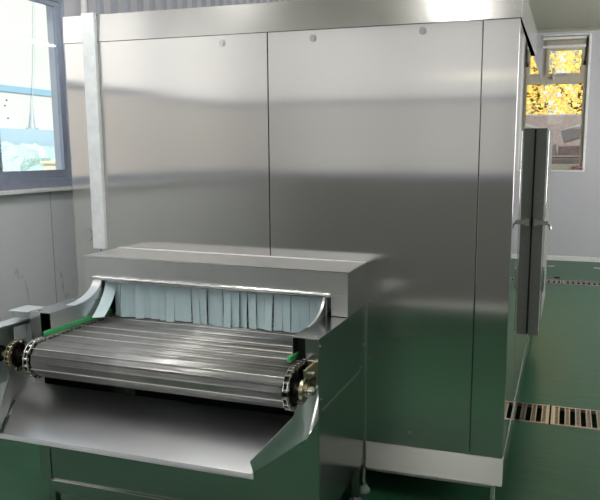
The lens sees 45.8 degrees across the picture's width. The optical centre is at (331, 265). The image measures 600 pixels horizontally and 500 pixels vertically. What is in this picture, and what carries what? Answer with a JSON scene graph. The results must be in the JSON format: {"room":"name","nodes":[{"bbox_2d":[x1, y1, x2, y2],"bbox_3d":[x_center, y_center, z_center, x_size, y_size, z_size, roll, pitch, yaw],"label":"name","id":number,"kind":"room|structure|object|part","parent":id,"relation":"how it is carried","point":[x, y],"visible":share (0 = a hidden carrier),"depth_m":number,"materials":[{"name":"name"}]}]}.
{"room":"processing plant","nodes":[
{"label":"processing plant","id":0,"kind":"room"},
{"bbox_2d":[0,0,286,190],"bbox_3d":[-1.554,-1.637,5.498,0.140,1.977,12.213,3,10,18],"label":"wall","id":1,"kind":"structure","parent":0,"point":[71,7],"depth_m":4.80,"materials":[{"name":"white paint"}]},
{"bbox_2d":[0,0,72,189],"bbox_3d":[-2.026,-1.034,4.039,0.074,1.210,1.500,3,10,18],"label":"window","id":2,"kind":"structure","parent":1,"relation":"in","point":[9,180],"depth_m":4.63,"materials":[{"name":"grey metal"}]},
{"bbox_2d":[0,186,72,195],"bbox_3d":[-2.559,-0.141,2.398,0.035,0.024,5.320,3,10,18],"label":"trim","id":3,"kind":"structure","parent":1,"relation":"attached to","point":[25,191],"depth_m":4.43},
{"bbox_2d":[0,190,78,416],"bbox_3d":[-1.554,0.008,5.762,0.140,1.355,12.213,3,10,18],"label":"wall","id":4,"kind":"structure","parent":1,"relation":"attached to","point":[38,256],"depth_m":4.52,"materials":[{"name":"white paint"}]},
{"bbox_2d":[80,0,86,12],"bbox_3d":[-1.667,-1.498,4.804,0.040,2.032,0.040,3,10,18],"label":"conduit","id":5,"kind":"object","parent":1,"relation":"attached to","point":[83,2],"visible":0.02,"depth_m":4.75,"materials":[{"name":"white metal"}]},
{"bbox_2d":[80,0,288,14],"bbox_3d":[-0.637,-2.038,7.978,0.012,1.972,6.720,3,10,18],"label":"trim","id":6,"kind":"structure","parent":1,"relation":"attached to","point":[99,3],"depth_m":5.58,"materials":[{"name":"grey metal"}]},
{"bbox_2d":[0,260,599,499],"bbox_3d":[1.264,0.885,4.954,6.000,0.120,12.413,3,10,18],"label":"floor","id":7,"kind":"structure","parent":0,"point":[562,368],"depth_m":3.98,"materials":[{"name":"green paint"}]},
{"bbox_2d":[0,247,366,499],"bbox_3d":[-0.668,0.565,3.005,1.440,1.130,0.988,3,10,18],"label":"conveyor","id":8,"kind":"object","parent":7,"relation":"on","point":[226,405],"visible":1,"depth_m":2.89,"materials":[{"name":"silver metal"}]},
{"bbox_3d":[-1.299,0.369,2.931,0.024,0.131,0.129,3,10,18],"label":"drive chain","id":9,"kind":"part","parent":8,"relation":"part of","materials":[{"name":"metal"}]},
{"bbox_3d":[-1.302,0.303,3.082,0.088,0.111,0.040,3,10,18],"label":"motor mount","id":10,"kind":"part","parent":8,"relation":"part of","materials":[{"name":"silver metal"}]},
{"bbox_3d":[-1.237,0.953,3.158,0.034,0.255,0.036,3,10,18],"label":"leg","id":11,"kind":"part","parent":8,"relation":"part of","materials":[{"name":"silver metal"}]},
{"bbox_3d":[-1.096,0.327,3.204,0.026,0.162,0.813,3,10,18],"label":"drive chain","id":12,"kind":"part","parent":8,"relation":"part of","materials":[{"name":"silver metal"}]},
{"bbox_3d":[-1.127,0.517,3.334,0.105,0.752,0.632,3,10,18],"label":"frame","id":13,"kind":"part","parent":8,"relation":"part of","materials":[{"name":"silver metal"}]},
{"bbox_3d":[-0.658,0.983,2.927,1.181,0.062,0.036,3,10,18],"label":"rail","id":14,"kind":"part","parent":8,"relation":"part of","materials":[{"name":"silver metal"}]},
{"bbox_2d":[0,365,317,479],"bbox_3d":[-0.718,0.545,2.675,1.294,0.249,0.343,3,10,18],"label":"drip tray","id":15,"kind":"object","parent":8,"relation":"on","point":[227,441],"depth_m":2.66,"materials":[{"name":"silver metal"}]},
{"bbox_3d":[-0.659,0.755,2.886,1.189,0.416,0.004,3,10,18],"label":"panel","id":16,"kind":"part","parent":8,"relation":"part of","materials":[{"name":"silver metal"}]},
{"bbox_2d":[83,247,365,316],"bbox_3d":[-0.504,0.060,3.233,1.289,0.206,0.290,3,10,18],"label":"hood","id":17,"kind":"object","parent":8,"relation":"attached to","point":[124,275],"depth_m":3.12,"materials":[{"name":"silver metal"}]},
{"bbox_3d":[-0.038,0.393,2.858,0.026,0.161,0.813,3,10,18],"label":"drive chain","id":18,"kind":"part","parent":8,"relation":"part of","materials":[{"name":"silver metal"}]},
{"bbox_3d":[0.003,0.584,2.965,0.105,0.743,0.632,3,10,18],"label":"frame","id":19,"kind":"part","parent":8,"relation":"part of","materials":[{"name":"silver metal"}]},
{"bbox_3d":[0.110,0.939,3.260,0.034,0.251,0.036,3,10,18],"label":"leg","id":20,"kind":"part","parent":8,"relation":"part of","materials":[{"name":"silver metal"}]},
{"bbox_2d":[63,0,552,499],"bbox_3d":[0.541,-0.416,5.559,2.290,2.256,4.917,3,10,18],"label":"freezer","id":21,"kind":"object","parent":7,"relation":"on","point":[409,140],"visible":0.76,"depth_m":3.16,"materials":[{"name":"silver metal"}]},
{"bbox_3d":[-1.238,-0.177,3.615,0.150,1.847,0.030,3,10,18],"label":"panel","id":22,"kind":"part","parent":21,"relation":"part of","materials":[{"name":"silver metal"}]},
{"bbox_3d":[-0.724,-0.149,3.446,0.928,1.847,0.030,3,10,18],"label":"panel","id":23,"kind":"part","parent":21,"relation":"part of","materials":[{"name":"silver metal"}]},
{"bbox_3d":[0.149,0.969,3.374,0.028,0.155,0.028,3,10,18],"label":"leg","id":24,"kind":"part","parent":21,"relation":"part of","materials":[{"name":"silver metal"}]},
{"bbox_3d":[0.166,-0.102,3.154,0.939,1.847,0.030,3,10,18],"label":"panel","id":25,"kind":"part","parent":21,"relation":"part of","materials":[{"name":"silver metal"}]},
{"bbox_3d":[0.440,0.952,3.275,0.588,0.040,0.068,3,10,18],"label":"rail","id":26,"kind":"part","parent":21,"relation":"part of","materials":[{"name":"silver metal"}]},
{"bbox_3d":[-0.282,0.847,3.448,2.170,0.122,0.048,3,10,18],"label":"skirting","id":27,"kind":"part","parent":21,"relation":"part of","materials":[{"name":"silver metal"}]},
{"bbox_3d":[0.718,0.999,3.187,0.028,0.155,0.028,3,10,18],"label":"leg","id":28,"kind":"part","parent":21,"relation":"part of","materials":[{"name":"silver metal"}]},
{"bbox_3d":[0.682,-0.075,2.984,0.142,1.847,0.030,3,10,18],"label":"panel","id":29,"kind":"part","parent":21,"relation":"part of","materials":[{"name":"silver metal"}]},
{"bbox_3d":[0.841,-0.117,3.251,0.006,1.849,0.579,3,10,18],"label":"panel","id":30,"kind":"part","parent":21,"relation":"part of","materials":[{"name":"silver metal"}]},
{"bbox_3d":[1.500,0.535,5.402,0.008,0.118,4.893,3,10,18],"label":"skirting","id":31,"kind":"part","parent":21,"relation":"part of","materials":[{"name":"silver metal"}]},
{"bbox_3d":[1.044,-0.216,3.867,0.006,1.849,0.726,3,10,18],"label":"panel","id":32,"kind":"part","parent":21,"relation":"part of","materials":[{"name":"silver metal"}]},
{"bbox_3d":[1.300,-0.342,4.646,0.006,1.849,0.926,3,10,18],"label":"panel","id":33,"kind":"part","parent":21,"relation":"part of","materials":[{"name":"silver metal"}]},
{"bbox_3d":[1.622,-0.328,5.512,0.084,1.417,1.450,3,10,18],"label":"door","id":34,"kind":"part","parent":21,"relation":"part of","materials":[{"name":"silver metal"}]},
{"bbox_3d":[1.586,-0.481,5.515,0.006,1.849,0.916,3,10,18],"label":"panel","id":35,"kind":"part","parent":21,"relation":"part of","materials":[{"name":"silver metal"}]},
{"bbox_3d":[1.860,-0.615,6.346,0.006,1.849,0.846,3,10,18],"label":"panel","id":36,"kind":"part","parent":21,"relation":"part of","materials":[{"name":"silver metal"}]},
{"bbox_3d":[1.444,-0.219,4.828,0.007,1.380,0.007,8,12,40],"label":"locking rod","id":37,"kind":"part","parent":21,"relation":"part of","materials":[{"name":"silver metal"}]},
{"bbox_3d":[2.123,-0.743,7.144,0.006,1.849,0.846,3,10,18],"label":"panel","id":38,"kind":"part","parent":21,"relation":"part of","materials":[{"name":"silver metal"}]},
{"bbox_2d":[514,402,549,423],"bbox_3d":[1.016,0.909,4.484,0.684,0.022,0.330,3,10,18],"label":"drain grate","id":39,"kind":"object","parent":7,"relation":"in","point":[545,408],"visible":0.23,"depth_m":4.41,"materials":[{"name":"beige metal"}]},
{"bbox_2d":[546,279,561,283],"bbox_3d":[2.584,0.193,8.938,0.590,0.022,0.250,3,10,18],"label":"drain grate","id":40,"kind":"object","parent":7,"relation":"in","point":[547,280],"visible":0.24,"depth_m":8.93,"materials":[{"name":"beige metal"}]},
{"bbox_2d":[515,416,596,427],"bbox_3d":[1.622,1.040,4.301,3.500,0.020,0.340,3,10,18],"label":"trim","id":41,"kind":"structure","parent":7,"relation":"in","point":[528,419],"depth_m":4.50,"materials":[{"name":"beige metal"}]},
{"bbox_2d":[550,406,599,429],"bbox_3d":[1.681,0.944,4.266,0.696,0.022,0.330,3,10,18],"label":"drain grate","id":42,"kind":"object","parent":7,"relation":"in","point":[555,410],"visible":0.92,"depth_m":4.34,"materials":[{"name":"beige metal"}]},
{"bbox_2d":[562,280,599,285],"bbox_3d":[3.153,0.223,8.751,0.590,0.022,0.250,3,10,18],"label":"drain grate","id":43,"kind":"object","parent":7,"relation":"in","point":[563,281],"visible":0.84,"depth_m":8.80,"materials":[{"name":"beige metal"}]},
{"bbox_2d":[289,0,599,29],"bbox_3d":[1.264,-2.533,4.404,6.000,0.140,12.413,3,10,18],"label":"ceiling","id":44,"kind":"structure","parent":0,"point":[547,14],"depth_m":8.98,"materials":[{"name":"white paint"}]},
{"bbox_2d":[533,30,599,257],"bbox_3d":[3.215,-1.750,10.466,6.000,3.332,0.140,3,10,18],"label":"wall","id":45,"kind":"structure","parent":0,"point":[574,207],"depth_m":10.37,"materials":[{"name":"white paint"}]},
{"bbox_2d":[541,35,588,169],"bbox_3d":[3.346,-2.349,10.277,0.626,1.895,0.150,3,10,18],"label":"window","id":46,"kind":"structure","parent":45,"relation":"in","point":[561,43],"depth_m":10.19,"materials":[{"name":"beige metal"}]},
{"bbox_3d":[3.196,-2.775,10.233,0.030,0.170,0.060,3,10,18],"label":"handle","id":47,"kind":"part","parent":46,"relation":"part of","materials":[{"name":"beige metal"}]},
{"bbox_3d":[3.312,-3.189,10.100,0.588,0.150,0.050,3,10,18],"label":"blind rail","id":48,"kind":"part","parent":46,"relation":"part of","materials":[{"name":"white metal"}]},
{"bbox_3d":[3.346,-2.979,10.168,0.521,0.475,0.045,3,10,18],"label":"sash","id":49,"kind":"part","parent":46,"relation":"part of","materials":[{"name":"beige metal"}]},
{"bbox_3d":[3.593,-3.041,10.034,0.051,0.382,0.043,3,10,18],"label":"stay arm","id":50,"kind":"part","parent":46,"relation":"part of","materials":[{"name":"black metal"}]},
{"bbox_2d":[543,33,590,36],"bbox_3d":[3.352,-3.293,10.105,0.650,0.025,0.045,3,10,18],"label":"trim","id":51,"kind":"structure","parent":45,"relation":"attached to","point":[573,34],"depth_m":10.09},
{"bbox_2d":[551,170,583,171],"bbox_3d":[3.352,-1.398,10.409,0.650,0.025,0.045,3,10,18],"label":"trim","id":52,"kind":"structure","parent":45,"relation":"attached to","point":[551,170],"depth_m":10.36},
{"bbox_2d":[572,166,582,169],"bbox_3d":[3.579,-1.425,10.321,0.172,0.054,0.073,3,10,18],"label":"cloth","id":53,"kind":"object","parent":52,"relation":"on","point":[574,167],"visible":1,"depth_m":10.30,"materials":[{"name":"red fabric"}]},
{"bbox_2d":[537,27,599,32],"bbox_3d":[3.188,-3.362,10.125,5.800,0.040,0.030,3,10,18],"label":"trim","id":54,"kind":"structure","parent":45,"relation":"attached to","point":[583,28],"depth_m":10.06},
{"bbox_2d":[547,255,599,261],"bbox_3d":[3.191,-0.128,10.653,5.800,0.070,0.012,3,10,18],"label":"baseboard","id":55,"kind":"structure","parent":45,"relation":"attached to","point":[549,257],"depth_m":10.52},
{"bbox_2d":[582,34,591,170],"bbox_3d":[3.653,-2.320,10.159,0.034,1.915,0.045,3,10,18],"label":"trim","id":56,"kind":"structure","parent":45,"relation":"attached to","point":[590,35],"depth_m":10.13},
{"label":"outside","id":57,"kind":"structure","parent":0,"visible":0},
{"bbox_3d":[-6.331,0.115,12.827,100.000,0.100,100.000,3,10,18],"label":"ground","id":58,"kind":"structure","parent":57,"visible":0},
{"bbox_2d":[0,0,53,145],"bbox_3d":[-10.863,-5.365,16.675,4.450,9.500,38.000,3,10,18],"label":"shed","id":59,"kind":"object","parent":58,"relation":"on","point":[17,72],"visible":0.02,"depth_m":18.91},
{"bbox_2d":[26,3,38,128],"bbox_3d":[-7.995,-5.568,18.879,0.318,3.801,0.619,3,10,18],"label":"pole","id":60,"kind":"object","parent":59,"relation":"on","point":[32,120],"visible":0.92,"depth_m":18.97,"materials":[{"name":"white metal"}]},
{"bbox_3d":[-7.963,-5.898,18.922,0.020,3.163,0.420,3,10,18],"label":"rod","id":61,"kind":"part","parent":60,"relation":"part of","materials":[{"name":"white metal"}]},
{"bbox_2d":[1,141,54,170],"bbox_3d":[-8.050,-1.709,16.315,0.979,2.394,30.000,3,10,18],"label":"hedge","id":62,"kind":"object","parent":58,"relation":"on","point":[22,157],"visible":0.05,"depth_m":17.23,"materials":[{"name":"blue plant"}]},
{"bbox_2d":[40,161,55,169],"bbox_3d":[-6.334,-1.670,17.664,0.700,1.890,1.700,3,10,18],"label":"house","id":63,"kind":"structure","parent":58,"relation":"on","point":[47,165],"depth_m":16.81,"materials":[{"name":"beige"}]},
{"bbox_2d":[545,50,579,113],"bbox_3d":[13.257,-9.165,30.858,23.000,12.500,3.050,3,10,18],"label":"office building","id":64,"kind":"structure","parent":58,"relation":"on","point":[553,52],"depth_m":30.55,"materials":[{"name":"white"}]},
{"bbox_2d":[547,114,580,157],"bbox_3d":[4.152,-1.260,12.435,8.000,2.740,0.300,3,10,18],"label":"wall","id":65,"kind":"structure","parent":58,"relation":"on","point":[556,123],"depth_m":12.17,"materials":[{"name":"concrete"}]},
{"bbox_2d":[545,50,582,113],"bbox_3d":[5.223,-3.796,15.610,7.108,6.746,5.487,5,11,30],"label":"autumn tree","id":66,"kind":"object","parent":58,"relation":"on","point":[578,88],"visible":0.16,"depth_m":15.31,"materials":[{"name":"yellow plant"}]},
{"bbox_2d":[551,158,578,163],"bbox_3d":[3.994,-0.819,12.025,2.400,2.000,0.600,3,10,18],"label":"stone ledge","id":67,"kind":"object","parent":58,"relation":"on","point":[554,160],"visible":0.08,"depth_m":11.62,"materials":[{"name":"stone"}]},
{"bbox_2d":[552,143,555,157],"bbox_3d":[3.551,-1.930,11.879,0.380,0.240,0.240,3,10,18],"label":"stone","id":68,"kind":"object","parent":67,"relation":"on","point":[553,144],"visible":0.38,"depth_m":11.71,"materials":[{"name":"grey stone"}]},
{"bbox_2d":[558,146,579,157],"bbox_3d":[4.035,-1.885,11.723,0.560,0.200,0.240,3,10,18],"label":"stone","id":69,"kind":"object","parent":67,"relation":"on","point":[562,150],"visible":0.48,"depth_m":11.64,"materials":[{"name":"stone"}]},
{"bbox_2d":[561,124,580,142],"bbox_3d":[4.007,-2.192,11.683,0.455,0.328,0.240,3,10,18],"label":"stone","id":70,"kind":"object","parent":69,"relation":"on","point":[570,134],"visible":0.56,"depth_m":11.59,"materials":[{"name":"grey stone"}]}
]}

